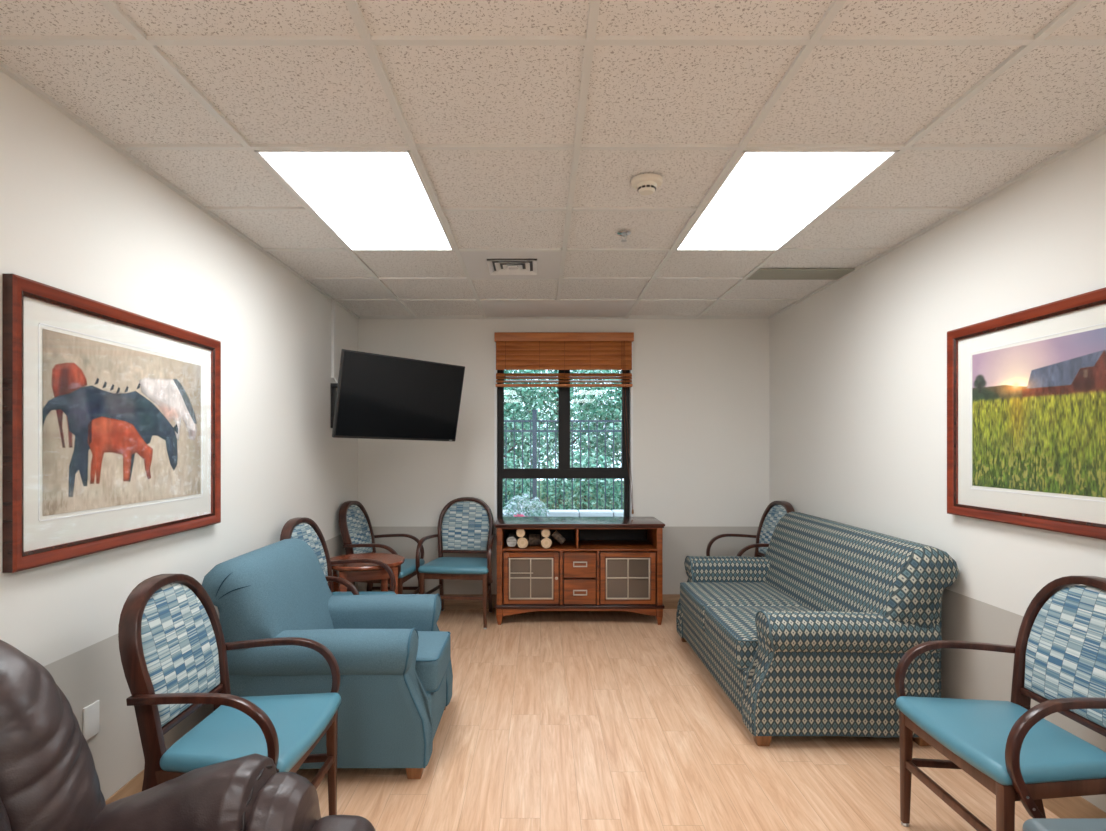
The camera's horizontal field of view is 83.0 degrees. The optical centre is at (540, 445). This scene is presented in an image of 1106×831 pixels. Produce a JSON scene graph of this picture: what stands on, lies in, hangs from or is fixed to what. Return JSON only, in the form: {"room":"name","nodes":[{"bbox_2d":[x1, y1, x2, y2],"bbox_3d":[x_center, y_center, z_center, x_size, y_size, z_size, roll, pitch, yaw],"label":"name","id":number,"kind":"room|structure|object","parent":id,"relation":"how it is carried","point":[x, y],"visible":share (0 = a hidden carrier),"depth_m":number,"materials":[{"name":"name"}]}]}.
{"room":"care facility","nodes":[
{"label":"care facility","id":0,"kind":"room"},
{"bbox_2d":[0,70,357,800],"bbox_3d":[-1.655,0.106,-0.382,0.140,2.624,11.916,0,0,0],"label":"wall","id":1,"kind":"structure","parent":0,"point":[78,216],"depth_m":2.54,"materials":[{"name":"white paint"}]},
{"bbox_2d":[83,700,98,739],"bbox_3d":[-1.580,0.969,2.200,0.009,0.116,0.074,0,0,0],"label":"wall plate","id":2,"kind":"object","parent":1,"relation":"attached to","point":[91,712],"visible":0.82,"depth_m":2.19,"materials":[{"name":"white plastic"}]},
{"bbox_2d":[2,274,220,572],"bbox_3d":[-1.566,-0.066,2.438,0.036,0.882,1.196,0,0,0],"label":"framed picture","id":3,"kind":"object","parent":1,"relation":"attached to","point":[111,415],"visible":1,"depth_m":2.21,"materials":[{"name":"multicoloured paper"}]},
{"bbox_2d":[43,329,200,515],"bbox_3d":[-1.572,-0.073,2.433,0.001,0.593,0.920,0,0,0],"label":"print","id":4,"kind":"object","parent":3,"relation":"attached to","point":[122,426],"depth_m":2.31},
{"bbox_2d":[105,769,143,804],"bbox_3d":[-1.577,1.357,-0.382,0.016,0.124,11.636,0,0,0],"label":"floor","id":5,"kind":"structure","parent":1,"relation":"attached to","point":[134,786],"depth_m":2.40,"materials":[{"name":"brown wood"}]},
{"bbox_2d":[331,300,334,377],"bbox_3d":[-1.574,-0.806,4.753,0.022,0.589,0.035,0,0,0],"label":"cable raceway","id":6,"kind":"object","parent":1,"relation":"attached to","point":[332,301],"visible":1,"depth_m":4.74,"materials":[{"name":"white plastic"}]},
{"bbox_2d":[331,349,464,440],"bbox_3d":[-1.209,-0.325,4.631,0.817,0.588,1.011,0,0,44],"label":"television","id":7,"kind":"object","parent":1,"relation":"attached to","point":[374,396],"visible":1,"depth_m":4.34,"materials":[{"name":"black plastic"}]},
{"bbox_2d":[0,0,1105,315],"bbox_3d":[0.205,-1.160,-0.382,3.580,0.091,11.636,0,0,0],"label":"ceiling","id":8,"kind":"structure","parent":0,"point":[269,94],"depth_m":2.04,"materials":[{"name":"tile"}]},
{"bbox_2d":[254,150,453,250],"bbox_3d":[-0.778,-1.104,2.930,0.586,0.009,1.195,0,0,0],"label":"recessed light","id":9,"kind":"object","parent":8,"relation":"in","point":[371,200],"visible":1,"depth_m":2.74,"materials":[{"name":"white plastic"}]},
{"bbox_2d":[460,252,561,278],"bbox_3d":[-0.168,-1.100,3.844,0.585,0.019,0.585,0,0,0],"label":"ceiling vent","id":10,"kind":"object","parent":8,"relation":"in","point":[479,265],"visible":1,"depth_m":3.81,"materials":[{"name":"white metal"}]},
{"bbox_2d":[0,0,1105,318],"bbox_3d":[0.205,-1.109,-0.382,3.580,0.014,11.636,0,0,0],"label":"ceiling grid","id":11,"kind":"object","parent":8,"relation":"attached to","point":[138,37],"depth_m":2.26,"materials":[{"name":"white metal"}]},
{"bbox_2d":[480,301,635,316],"bbox_3d":[0.137,-1.108,5.063,1.194,0.007,0.585,0,0,0],"label":"ceiling panel","id":12,"kind":"object","parent":8,"relation":"attached to","point":[491,308],"visible":1,"depth_m":5.04,"materials":[{"name":"white"}]},
{"bbox_2d":[617,230,630,241],"bbox_3d":[0.436,-1.085,3.250,0.074,0.045,0.074,0,0,0],"label":"sprinkler","id":13,"kind":"object","parent":8,"relation":"attached to","point":[623,233],"visible":1,"depth_m":3.24,"materials":[{"name":"silver metal"}]},
{"bbox_2d":[631,173,662,194],"bbox_3d":[0.445,-1.083,2.610,0.132,0.052,0.132,0,0,0],"label":"smoke detector","id":14,"kind":"object","parent":8,"relation":"attached to","point":[645,184],"visible":1,"depth_m":2.58,"materials":[{"name":"beige plastic"}]},
{"bbox_2d":[675,150,899,250],"bbox_3d":[1.051,-1.104,2.930,0.586,0.009,1.195,0,0,0],"label":"recessed light","id":15,"kind":"object","parent":8,"relation":"in","point":[766,198],"visible":1,"depth_m":2.74,"materials":[{"name":"white plastic"}]},
{"bbox_2d":[746,269,854,279],"bbox_3d":[1.668,-1.104,4.030,0.605,0.009,0.230,0,0,0],"label":"ceiling vent","id":16,"kind":"object","parent":8,"relation":"in","point":[761,274],"visible":1,"depth_m":4.02,"materials":[{"name":"grey metal"}]},
{"bbox_2d":[358,319,768,593],"bbox_3d":[0.205,0.106,5.506,3.580,2.624,0.140,0,0,0],"label":"wall","id":17,"kind":"structure","parent":0,"point":[701,386],"depth_m":5.44,"materials":[{"name":"white paint"}]},
{"bbox_2d":[444,594,679,608],"bbox_3d":[0.205,1.357,5.428,3.548,0.124,0.016,0,0,0],"label":"baseboard","id":18,"kind":"structure","parent":17,"relation":"attached to","point":[670,601],"depth_m":5.42,"materials":[{"name":"brown wood"}]},
{"bbox_2d":[494,341,632,523],"bbox_3d":[0.204,-0.134,5.496,1.205,1.635,0.160,0,0,0],"label":"window","id":19,"kind":"structure","parent":17,"relation":"in","point":[563,471],"depth_m":5.49,"materials":[{"name":"black metal"}]},
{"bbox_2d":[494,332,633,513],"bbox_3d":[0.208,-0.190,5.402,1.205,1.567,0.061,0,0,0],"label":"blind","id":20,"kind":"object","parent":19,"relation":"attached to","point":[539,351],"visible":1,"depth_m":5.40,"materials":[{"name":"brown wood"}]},
{"bbox_2d":[296,609,1058,830],"bbox_3d":[0.205,1.468,-0.382,3.860,0.100,11.916,0,0,0],"label":"floor","id":21,"kind":"structure","parent":0,"point":[552,720],"depth_m":2.82,"materials":[{"name":"brown wood"}]},
{"bbox_2d":[0,640,375,830],"bbox_3d":[-0.942,0.918,1.020,1.128,1.002,1.149,0,0,0],"label":"leather recliner","id":22,"kind":"object","parent":21,"relation":"on","point":[49,779],"visible":1,"depth_m":1.40,"materials":[{"name":"black leather"}]},
{"bbox_2d":[118,574,340,814],"bbox_3d":[-1.029,0.930,2.120,0.573,0.976,0.600,0,0,0],"label":"armchair","id":23,"kind":"object","parent":21,"relation":"on","point":[173,648],"visible":0.84,"depth_m":2.03,"materials":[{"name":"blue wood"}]},
{"bbox_2d":[202,538,452,778],"bbox_3d":[-0.963,0.956,3.030,1.010,0.926,0.862,0,0,0],"label":"chair","id":24,"kind":"object","parent":21,"relation":"on","point":[392,656],"visible":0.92,"depth_m":2.63,"materials":[{"name":"blue"}]},
{"bbox_2d":[415,631,450,690],"bbox_3d":[-0.782,1.032,3.030,0.649,0.169,0.442,0,0,0],"label":"seat cushion","id":25,"kind":"object","parent":24,"relation":"on","point":[433,660],"depth_m":2.90,"materials":[{"name":"blue fabric"}]},
{"bbox_2d":[280,517,395,594],"bbox_3d":[-1.224,0.930,3.793,0.573,0.976,0.600,0,0,6],"label":"armchair","id":26,"kind":"object","parent":21,"relation":"on","point":[305,529],"visible":0.3,"depth_m":3.92,"materials":[{"name":"brown wood"}]},
{"bbox_2d":[330,553,404,593],"bbox_3d":[-1.205,1.099,4.285,0.540,0.638,0.540,0,0,-25],"label":"side table","id":27,"kind":"object","parent":21,"relation":"on","point":[353,572],"visible":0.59,"depth_m":4.16,"materials":[{"name":"brown wood"}]},
{"bbox_2d":[339,501,424,593],"bbox_3d":[-1.258,0.930,4.959,0.573,0.976,0.600,0,0,7],"label":"armchair","id":28,"kind":"object","parent":21,"relation":"on","point":[356,529],"visible":0.51,"depth_m":4.91,"materials":[{"name":"brown wood"}]},
{"bbox_2d":[416,497,495,628],"bbox_3d":[-0.652,0.930,5.096,0.600,0.976,0.573,0,0,6],"label":"armchair","id":29,"kind":"object","parent":21,"relation":"on","point":[467,526],"visible":0.97,"depth_m":5.24,"materials":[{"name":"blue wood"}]},
{"bbox_2d":[494,517,664,624],"bbox_3d":[0.311,1.018,5.155,1.346,0.802,0.519,0,0,0],"label":"media cabinet","id":30,"kind":"object","parent":21,"relation":"on","point":[602,563],"visible":1,"depth_m":4.93,"materials":[{"name":"brown wood"}]},
{"bbox_2d":[507,532,517,546],"bbox_3d":[-0.227,0.769,5.145,0.081,0.080,0.310,0,0,0],"label":"log","id":31,"kind":"object","parent":30,"relation":"in","point":[512,538],"visible":0.93,"depth_m":4.99,"materials":[{"name":"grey wood"}]},
{"bbox_2d":[517,532,528,547],"bbox_3d":[-0.141,0.772,5.127,0.089,0.084,0.346,0,0,0],"label":"log","id":32,"kind":"object","parent":30,"relation":"in","point":[522,542],"visible":0.84,"depth_m":4.96,"materials":[{"name":"beige wood"}]},
{"bbox_2d":[516,529,526,536],"bbox_3d":[-0.150,0.692,5.127,0.068,0.071,0.348,0,0,2],"label":"log","id":33,"kind":"object","parent":32,"relation":"on","point":[520,532],"visible":0.61,"depth_m":4.96,"materials":[{"name":"beige wood"}]},
{"bbox_2d":[529,534,539,545],"bbox_3d":[-0.047,0.767,5.080,0.090,0.100,0.100,0,0,0],"label":"log","id":34,"kind":"object","parent":30,"relation":"in","point":[534,539],"visible":1,"depth_m":5.04,"materials":[{"name":"brown wood"}]},
{"bbox_2d":[541,534,551,547],"bbox_3d":[0.049,0.774,5.127,0.085,0.085,0.346,0,0,0],"label":"log","id":35,"kind":"object","parent":30,"relation":"in","point":[545,542],"visible":0.83,"depth_m":4.96,"materials":[{"name":"beige wood"}]},
{"bbox_2d":[541,529,549,537],"bbox_3d":[0.039,0.697,5.127,0.069,0.070,0.348,0,0,-2],"label":"log","id":36,"kind":"object","parent":35,"relation":"on","point":[545,533],"visible":0.66,"depth_m":4.96,"materials":[{"name":"beige wood"}]},
{"bbox_2d":[551,530,565,543],"bbox_3d":[0.147,0.735,5.000,0.114,0.113,0.060,0,0,0],"label":"log","id":37,"kind":"object","parent":30,"relation":"in","point":[556,534],"visible":1,"depth_m":4.98,"materials":[{"name":"brown wood"}]},
{"bbox_2d":[706,501,794,556],"bbox_3d":[1.673,0.930,4.963,0.573,0.976,0.600,0,0,-6],"label":"armchair","id":38,"kind":"object","parent":21,"relation":"on","point":[775,510],"visible":0.27,"depth_m":5.07,"materials":[{"name":"brown wood"}]},
{"bbox_2d":[676,512,958,745],"bbox_3d":[1.481,0.948,3.755,1.010,0.941,1.732,0,0,0],"label":"sofa","id":39,"kind":"object","parent":21,"relation":"on","point":[810,636],"visible":0.96,"depth_m":2.96,"materials":[{"name":"fabric"}]},
{"bbox_2d":[680,582,802,628],"bbox_3d":[1.300,1.032,4.085,0.649,0.169,0.652,0,0,0],"label":"seat cushion","id":40,"kind":"object","parent":39,"relation":"on","point":[694,596],"depth_m":3.98,"materials":[{"name":"fabric"}]},
{"bbox_2d":[705,607,812,667],"bbox_3d":[1.300,1.032,3.425,0.649,0.169,0.652,0,0,0],"label":"seat cushion","id":41,"kind":"object","parent":39,"relation":"on","point":[733,630],"depth_m":3.35,"materials":[{"name":"fabric"}]},
{"bbox_2d":[894,576,1105,830],"bbox_3d":[1.606,0.930,2.085,0.573,0.976,0.600,0,0,0],"label":"armchair","id":42,"kind":"object","parent":21,"relation":"on","point":[1010,748],"visible":0.97,"depth_m":2.06,"materials":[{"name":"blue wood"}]},
{"bbox_2d":[1023,818,1105,830],"bbox_3d":[1.560,1.175,1.230,0.681,0.487,0.741,0,0,0],"label":"ottoman","id":43,"kind":"object","parent":21,"relation":"on","point":[1034,824],"visible":1,"depth_m":1.55,"materials":[{"name":"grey leather"}]},
{"bbox_2d":[769,133,1105,811],"bbox_3d":[2.065,0.106,-0.382,0.140,2.624,11.916,0,0,0],"label":"wall","id":44,"kind":"structure","parent":0,"point":[858,365],"depth_m":3.16,"materials":[{"name":"white paint"}]},
{"bbox_2d":[947,287,1105,539],"bbox_3d":[1.976,-0.111,2.418,0.036,0.878,1.196,0,0,0],"label":"framed picture","id":45,"kind":"object","parent":44,"relation":"attached to","point":[1026,389],"visible":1,"depth_m":2.52,"materials":[{"name":"brown wood"}]},
{"bbox_2d":[972,327,1105,497],"bbox_3d":[1.982,-0.116,2.417,0.001,0.598,0.895,0,0,0],"label":"print","id":46,"kind":"object","parent":45,"relation":"attached to","point":[1039,407],"depth_m":2.46},
{"bbox_2d":[1042,796,1105,817],"bbox_3d":[1.987,1.357,-0.382,0.016,0.124,11.636,0,0,0],"label":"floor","id":47,"kind":"structure","parent":44,"relation":"attached to","point":[1065,807],"depth_m":2.32,"materials":[{"name":"brown wood"}]},
{"label":"outside","id":48,"kind":"structure","parent":0,"visible":0},
{"bbox_2d":[503,481,623,515],"bbox_3d":[1.000,1.518,15.793,30.000,0.100,20.414,0,0,0],"label":"ground","id":49,"kind":"structure","parent":48,"point":[544,500],"depth_m":17.64,"materials":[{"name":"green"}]},
{"bbox_2d":[503,452,538,509],"bbox_3d":[-0.749,0.774,10.849,1.513,1.416,1.055,0,0,0],"label":"shrub","id":50,"kind":"object","parent":49,"relation":"on","point":[526,488],"visible":0.16,"depth_m":10.70,"materials":[{"name":"green plant"}]},
{"bbox_2d":[503,493,549,516],"bbox_3d":[-0.199,1.057,8.251,0.699,0.873,0.535,0,0,0],"label":"bush","id":51,"kind":"object","parent":49,"relation":"on","point":[537,511],"visible":0.3,"depth_m":8.20,"materials":[{"name":"green plant"}]},
{"bbox_2d":[504,370,557,467],"bbox_3d":[-1.049,-0.490,12.382,2.769,3.928,2.085,0,0,0],"label":"tree","id":52,"kind":"object","parent":49,"relation":"on","point":[520,391],"visible":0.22,"depth_m":12.19,"materials":[{"name":"green plant"}]},
{"bbox_2d":[504,387,620,497],"bbox_3d":[0.583,-0.033,17.586,14.978,3.711,1.288,0,0,0],"label":"hedge","id":53,"kind":"object","parent":49,"relation":"on","point":[553,434],"visible":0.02,"depth_m":17.54,"materials":[{"name":"green plant"}]},
{"bbox_2d":[505,370,620,503],"bbox_3d":[0.506,-1.078,15.606,3.671,5.100,2.720,0,0,0],"label":"tree","id":54,"kind":"object","parent":49,"relation":"on","point":[554,390],"visible":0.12,"depth_m":15.38,"materials":[{"name":"green plant"}]},
{"bbox_2d":[503,510,623,516],"bbox_3d":[0.474,1.190,8.770,10.948,0.552,0.300,0,0,0],"label":"stone wall","id":55,"kind":"structure","parent":49,"relation":"on","point":[553,513],"depth_m":8.63,"materials":[{"name":"white stone"}]},
{"bbox_2d":[504,410,622,509],"bbox_3d":[0.500,0.449,10.000,12.000,2.040,0.084,0,0,0],"label":"iron fence","id":56,"kind":"object","parent":49,"relation":"on","point":[534,420],"visible":0.08,"depth_m":9.99,"materials":[{"name":"black metal"}]},
{"bbox_2d":[541,449,623,511],"bbox_3d":[0.755,0.762,10.840,1.513,1.418,1.045,0,0,0],"label":"shrub","id":57,"kind":"object","parent":49,"relation":"on","point":[551,500],"visible":0.49,"depth_m":10.66,"materials":[{"name":"green plant"}]},
{"bbox_2d":[570,370,621,461],"bbox_3d":[1.917,-0.490,12.371,2.768,3.927,2.094,0,0,0],"label":"tree","id":58,"kind":"object","parent":49,"relation":"on","point":[612,414],"visible":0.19,"depth_m":12.39,"materials":[{"name":"green plant"}]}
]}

